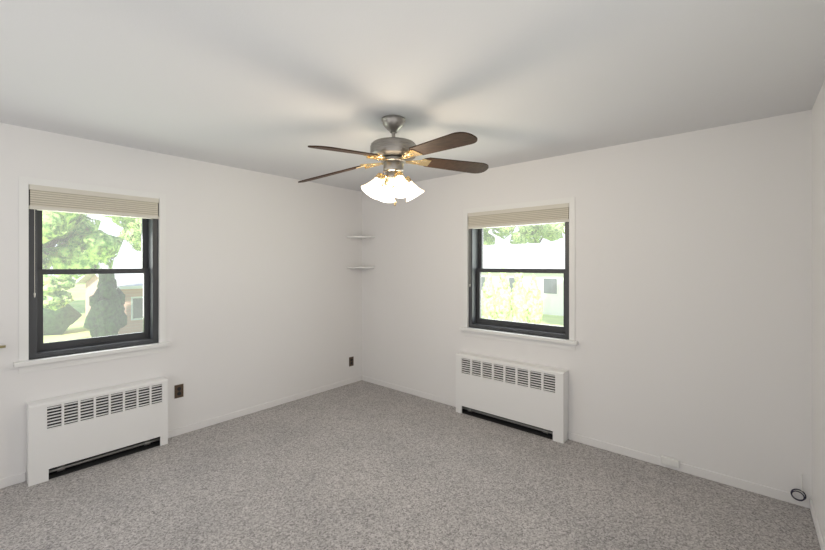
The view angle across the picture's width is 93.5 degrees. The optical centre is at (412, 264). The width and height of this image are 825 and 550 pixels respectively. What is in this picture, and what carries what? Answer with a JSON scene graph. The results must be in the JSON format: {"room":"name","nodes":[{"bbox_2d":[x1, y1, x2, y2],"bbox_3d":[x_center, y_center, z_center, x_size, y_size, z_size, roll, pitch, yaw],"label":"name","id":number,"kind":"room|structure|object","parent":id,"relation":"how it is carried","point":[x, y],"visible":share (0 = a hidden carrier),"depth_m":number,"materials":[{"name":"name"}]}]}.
{"room":"empty bedroom","nodes":[
{"label":"empty bedroom","id":0,"kind":"room"},
{"bbox_2d":[0,123,361,480],"bbox_3d":[-2.378,0.270,3.211,0.250,2.440,5.500,0,0,41],"label":"wall","id":1,"kind":"structure","parent":0,"point":[263,293],"depth_m":3.65,"materials":[{"name":"white paint"}]},
{"bbox_2d":[0,472,25,488],"bbox_3d":[-3.276,1.459,1.962,0.012,0.062,1.875,0,0,41],"label":"baseboard","id":2,"kind":"structure","parent":1,"relation":"attached to","point":[12,480],"depth_m":2.62,"materials":[{"name":"white paint"}]},
{"bbox_2d":[13,176,170,373],"bbox_3d":[-2.458,0.068,3.035,0.233,1.351,0.936,0,0,41],"label":"window","id":3,"kind":"structure","parent":1,"relation":"in","point":[37,196],"depth_m":2.94,"materials":[{"name":"white"}]},
{"bbox_2d":[174,384,182,397],"bbox_3d":[-2.044,1.105,3.399,0.010,0.114,0.070,0,0,41],"label":"electrical outlet","id":4,"kind":"object","parent":1,"relation":"attached to","point":[178,391],"visible":1,"depth_m":3.39,"materials":[{"name":"brown plastic"}]},
{"bbox_2d":[168,376,359,437],"bbox_3d":[-1.385,1.459,4.168,0.012,0.062,2.255,0,0,41],"label":"baseboard","id":5,"kind":"structure","parent":1,"relation":"attached to","point":[216,420],"depth_m":3.92,"materials":[{"name":"white paint"}]},
{"bbox_2d":[349,356,353,365],"bbox_3d":[-0.769,1.215,4.887,0.010,0.114,0.070,0,0,41],"label":"electrical outlet","id":6,"kind":"object","parent":1,"relation":"attached to","point":[351,361],"visible":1,"depth_m":4.88,"materials":[{"name":"brown plastic"}]},
{"bbox_2d":[0,380,820,549],"bbox_3d":[-0.734,1.590,1.802,4.580,0.200,5.500,0,0,41],"label":"floor","id":7,"kind":"structure","parent":0,"point":[361,465],"depth_m":2.51,"materials":[{"name":"grey carpet"}]},
{"bbox_2d":[27,377,167,486],"bbox_3d":[-2.352,1.220,2.958,0.112,0.541,0.830,0,0,41],"label":"radiator","id":8,"kind":"object","parent":7,"relation":"on","point":[69,433],"visible":1,"depth_m":2.88,"materials":[{"name":"white metal"}]},
{"bbox_2d":[456,352,567,443],"bbox_3d":[0.885,1.196,3.629,1.080,0.591,0.112,0,0,41],"label":"radiator","id":9,"kind":"object","parent":7,"relation":"on","point":[528,398],"visible":1,"depth_m":3.53,"materials":[{"name":"white metal"}]},
{"bbox_2d":[0,0,824,191],"bbox_3d":[-0.734,-1.050,1.802,4.580,0.200,5.500,0,0,41],"label":"ceiling","id":10,"kind":"structure","parent":0,"point":[276,87],"depth_m":1.93,"materials":[{"name":"white paint"}]},
{"bbox_2d":[298,115,488,205],"bbox_3d":[-0.127,-0.662,2.487,1.327,0.576,1.313,0,0,41],"label":"fan","id":11,"kind":"object","parent":10,"relation":"hanging from","point":[393,154],"visible":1,"depth_m":2.46,"materials":[{"name":"brown wood"}]},
{"bbox_2d":[362,110,811,498],"bbox_3d":[0.974,0.270,3.795,4.080,2.440,0.250,0,0,41],"label":"wall","id":12,"kind":"structure","parent":0,"point":[693,294],"depth_m":2.88,"materials":[{"name":"white paint"}]},
{"bbox_2d":[347,267,374,269],"bbox_3d":[-0.643,0.040,4.848,0.250,0.036,0.250,0,0,41],"label":"corner shelf","id":13,"kind":"object","parent":12,"relation":"attached to","point":[359,268],"visible":1,"depth_m":4.89,"materials":[{"name":"white"}]},
{"bbox_2d":[347,236,374,239],"bbox_3d":[-0.643,-0.340,4.848,0.250,0.036,0.250,0,0,41],"label":"corner shelf","id":14,"kind":"object","parent":12,"relation":"attached to","point":[361,237],"visible":1,"depth_m":4.83,"materials":[{"name":"white"}]},
{"bbox_2d":[360,375,455,406],"bbox_3d":[-0.065,1.459,4.514,1.505,0.062,0.009,0,0,41],"label":"baseboard","id":15,"kind":"structure","parent":12,"relation":"attached to","point":[389,385],"depth_m":4.47,"materials":[{"name":"white paint"}]},
{"bbox_2d":[459,197,577,349],"bbox_3d":[1.000,0.072,3.702,1.166,1.301,0.233,0,0,41],"label":"window","id":16,"kind":"structure","parent":12,"relation":"in","point":[477,220],"depth_m":3.66,"materials":[{"name":"white"}]},
{"bbox_2d":[661,456,678,467],"bbox_3d":[1.879,1.435,2.830,0.110,0.054,0.018,0,0,41],"label":"outlet box","id":17,"kind":"object","parent":12,"relation":"attached to","point":[670,461],"visible":0.98,"depth_m":2.82,"materials":[{"name":"white plastic"}]},
{"bbox_2d":[569,432,803,506],"bbox_3d":[1.874,1.459,2.852,1.425,0.062,0.009,0,0,41],"label":"baseboard","id":18,"kind":"structure","parent":12,"relation":"attached to","point":[656,460],"depth_m":2.72,"materials":[{"name":"white paint"}]},
{"bbox_2d":[790,474,805,500],"bbox_3d":[2.380,1.372,2.393,0.071,0.164,0.029,0,0,41],"label":"cable loop","id":19,"kind":"object","parent":12,"relation":"attached to","point":[804,497],"visible":1,"depth_m":2.39,"materials":[{"name":"black rubber"}]},
{"bbox_2d":[812,80,824,542],"bbox_3d":[0.909,0.270,0.393,0.250,2.440,5.500,0,0,41],"label":"wall","id":20,"kind":"structure","parent":0,"point":[818,304],"depth_m":2.16,"materials":[{"name":"white paint"}]},
{"bbox_2d":[804,497,824,549],"bbox_3d":[0.810,1.459,0.478,0.012,0.062,5.000,0,0,41],"label":"baseboard","id":21,"kind":"structure","parent":20,"relation":"attached to","point":[808,503],"depth_m":2.18,"materials":[{"name":"white paint"}]},
{"label":"outside","id":22,"kind":"structure","parent":0,"visible":0},
{"bbox_2d":[44,278,563,342],"bbox_3d":[9.105,3.440,16.416,240.000,0.300,240.000,0,0,41],"label":"ground","id":23,"kind":"structure","parent":22,"point":[79,305],"depth_m":23.00,"materials":[{"name":"green plant"}]},
{"bbox_2d":[43,274,75,342],"bbox_3d":[-14.298,1.685,15.003,2.019,3.209,1.973,0,0,41],"label":"tree","id":24,"kind":"object","parent":23,"relation":"on","point":[47,279],"depth_m":14.97,"materials":[{"name":"green plant"}]},
{"bbox_2d":[43,304,81,334],"bbox_3d":[-18.266,2.525,17.480,5.169,2.014,2.339,0,0,-40],"label":"hedge","id":25,"kind":"object","parent":23,"relation":"on","point":[51,317],"depth_m":18.09,"materials":[{"name":"green plant"}]},
{"bbox_2d":[42,211,123,278],"bbox_3d":[-10.419,-1.033,10.736,5.291,8.646,5.354,0,0,41],"label":"tree","id":26,"kind":"object","parent":23,"relation":"on","point":[74,219],"depth_m":10.93,"materials":[{"name":"green plant"}]},
{"bbox_2d":[83,274,126,336],"bbox_3d":[-11.788,1.705,14.922,1.242,3.170,1.294,0,0,41],"label":"conifer","id":27,"kind":"object","parent":23,"relation":"on","point":[105,327],"depth_m":14.59,"materials":[{"name":"green plant"}]},
{"bbox_2d":[76,267,142,333],"bbox_3d":[-11.362,1.705,22.040,7.300,3.170,10.800,0,0,41],"label":"house","id":28,"kind":"structure","parent":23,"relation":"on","point":[131,292],"depth_m":16.59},
{"bbox_2d":[102,215,140,250],"bbox_3d":[-22.385,-3.029,38.287,12.349,12.638,12.613,0,0,41],"label":"trees","id":29,"kind":"object","parent":23,"relation":"on","point":[133,242],"depth_m":34.87,"materials":[{"name":"green plant"}]},
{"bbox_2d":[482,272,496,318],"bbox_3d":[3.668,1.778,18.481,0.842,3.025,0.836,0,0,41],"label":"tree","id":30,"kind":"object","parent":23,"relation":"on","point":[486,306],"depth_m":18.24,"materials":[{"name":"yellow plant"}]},
{"bbox_2d":[483,227,508,244],"bbox_3d":[5.845,-4.226,46.998,11.639,15.032,11.143,0,0,41],"label":"trees","id":31,"kind":"object","parent":23,"relation":"on","point":[489,238],"depth_m":44.56,"materials":[{"name":"green plant"}]},
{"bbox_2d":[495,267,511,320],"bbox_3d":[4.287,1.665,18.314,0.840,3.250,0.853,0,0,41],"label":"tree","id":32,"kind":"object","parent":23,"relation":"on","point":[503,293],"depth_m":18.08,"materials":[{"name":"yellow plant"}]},
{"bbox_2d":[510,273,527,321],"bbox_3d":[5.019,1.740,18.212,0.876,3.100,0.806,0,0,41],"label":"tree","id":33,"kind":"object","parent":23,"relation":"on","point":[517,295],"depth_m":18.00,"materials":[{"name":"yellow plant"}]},
{"bbox_2d":[482,242,564,315],"bbox_3d":[9.756,0.780,31.005,26.700,5.020,9.700,0,0,41],"label":"house","id":34,"kind":"structure","parent":23,"relation":"on","point":[526,263],"depth_m":27.52,"materials":[{"name":"white"}]},
{"bbox_2d":[492,224,564,243],"bbox_3d":[14.722,-4.516,46.474,11.969,15.613,11.348,0,0,41],"label":"trees","id":35,"kind":"object","parent":23,"relation":"on","point":[526,237],"depth_m":43.26,"materials":[{"name":"green plant"}]},
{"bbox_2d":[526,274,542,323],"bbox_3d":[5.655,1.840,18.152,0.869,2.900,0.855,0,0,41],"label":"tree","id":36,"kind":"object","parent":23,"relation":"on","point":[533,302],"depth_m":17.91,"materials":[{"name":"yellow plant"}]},
{"bbox_2d":[538,223,564,237],"bbox_3d":[17.919,-3.992,38.094,11.108,14.564,11.338,0,0,41],"label":"trees","id":37,"kind":"object","parent":23,"relation":"on","point":[548,229],"depth_m":37.78,"materials":[{"name":"green plant"}]}
]}

